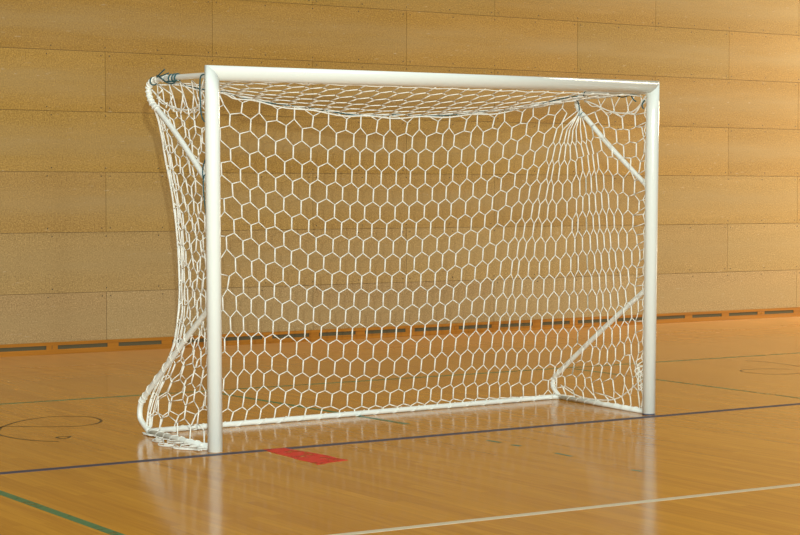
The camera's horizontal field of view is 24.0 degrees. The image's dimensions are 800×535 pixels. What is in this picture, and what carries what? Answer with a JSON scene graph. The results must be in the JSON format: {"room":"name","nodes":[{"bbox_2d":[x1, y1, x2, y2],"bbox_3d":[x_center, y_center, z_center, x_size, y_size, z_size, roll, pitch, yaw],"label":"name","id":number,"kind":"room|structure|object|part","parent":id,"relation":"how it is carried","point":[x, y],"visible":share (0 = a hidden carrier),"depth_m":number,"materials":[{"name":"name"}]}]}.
{"room":"sports facility","nodes":[
{"label":"sports facility","id":0,"kind":"room"},
{"bbox_2d":[0,0,799,344],"bbox_3d":[-1.132,-2.698,17.401,26.000,6.780,0.302,-2,3,-33],"label":"wall","id":1,"kind":"structure","parent":0,"point":[88,242],"depth_m":17.94,"materials":[{"name":"brown"}]},
{"bbox_2d":[0,307,799,356],"bbox_3d":[-1.046,0.641,17.406,26.000,0.106,0.018,-2,3,-33],"label":"baseboard","id":2,"kind":"structure","parent":1,"relation":"attached to","point":[88,346],"depth_m":17.94,"materials":[{"name":"orange wood"}]},
{"bbox_2d":[0,316,799,534],"bbox_3d":[5.067,1.316,3.619,31.000,0.100,30.393,-2,3,-33],"label":"floor","id":3,"kind":"structure","parent":0,"point":[437,479],"depth_m":10.53,"materials":[{"name":"brown wood"}]},
{"bbox_2d":[0,416,102,441],"bbox_3d":[-2.027,0.951,11.144,0.814,0.001,1.114,-2,3,-33],"label":"loop","id":4,"kind":"object","parent":3,"relation":"on","point":[101,420],"visible":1,"depth_m":11.22,"materials":[{"name":"brown paint"}]},
{"bbox_2d":[0,490,124,534],"bbox_3d":[-0.518,1.134,6.745,0.050,0.001,11.770,-2,3,-33],"label":"painted line","id":5,"kind":"object","parent":3,"relation":"on","point":[19,499],"visible":1,"depth_m":8.18,"materials":[{"name":"green paint"}]},
{"bbox_2d":[263,448,345,464],"bbox_3d":[-0.509,0.999,10.000,0.215,0.001,0.647,-2,3,-33],"label":"tape","id":6,"kind":"object","parent":3,"relation":"on","point":[315,457],"visible":1,"depth_m":9.96,"materials":[{"name":"red"}]},
{"bbox_2d":[204,391,408,423],"bbox_3d":[-0.657,0.906,12.279,0.042,0.001,2.335,-2,3,-37],"label":"painted line","id":7,"kind":"object","parent":3,"relation":"on","point":[204,391],"visible":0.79,"depth_m":12.15,"materials":[{"name":"green paint"}]},
{"bbox_2d":[0,353,795,404],"bbox_3d":[0.801,0.810,14.611,25.602,0.001,0.045,-1,3,-33],"label":"painted line","id":8,"kind":"object","parent":3,"relation":"on","point":[785,353],"visible":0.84,"depth_m":14.02,"materials":[{"name":"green paint"}]},
{"bbox_2d":[137,65,659,452],"bbox_3d":[-0.033,-0.097,11.379,3.327,2.112,1.132,-2,3,-33],"label":"goal","id":9,"kind":"object","parent":3,"relation":"on","point":[212,75],"visible":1,"depth_m":11.37,"materials":[{"name":"white metal"}]},
{"bbox_3d":[-1.321,-1.069,10.578,0.059,0.090,0.336,-2,3,-33],"label":"tie cord","id":10,"kind":"part","parent":9,"relation":"part of","materials":[{"name":"green fabric"}]},
{"bbox_3d":[-1.052,-0.610,10.155,0.068,0.865,0.047,1,3,30],"label":"tie cord","id":11,"kind":"part","parent":9,"relation":"part of","materials":[{"name":"fabric"}]},
{"bbox_3d":[-1.001,-0.044,10.112,0.092,2.076,0.081,-2,3,-33],"label":"post","id":12,"kind":"part","parent":9,"relation":"part of","materials":[{"name":"white metal"}]},
{"bbox_3d":[1.359,-1.062,12.127,0.052,0.174,0.732,-1,3,-31],"label":"tie cord","id":13,"kind":"part","parent":9,"relation":"part of","materials":[{"name":"fabric"}]},
{"bbox_3d":[1.574,-0.122,11.810,0.099,2.096,0.081,-2,3,-33],"label":"post","id":14,"kind":"part","parent":9,"relation":"part of","materials":[{"name":"white metal"}]},
{"bbox_2d":[0,403,799,473],"bbox_3d":[2.360,0.908,12.251,25.600,0.001,0.064,-2,3,-34],"label":"painted line","id":15,"kind":"object","parent":3,"relation":"on","point":[239,452],"visible":1,"depth_m":10.60,"materials":[{"name":"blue paint"}]},
{"bbox_2d":[331,483,799,534],"bbox_3d":[3.746,0.996,10.152,25.614,0.001,0.050,-1,3,-32],"label":"painted line","id":16,"kind":"object","parent":3,"relation":"on","point":[798,484],"visible":1,"depth_m":8.29,"materials":[{"name":"beige paint"}]},
{"bbox_2d":[576,369,799,398],"bbox_3d":[4.514,1.003,9.979,0.040,0.001,11.631,-1,3,-33],"label":"painted line","id":17,"kind":"object","parent":3,"relation":"on","point":[576,369],"visible":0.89,"depth_m":13.71,"materials":[{"name":"green paint"}]}
]}

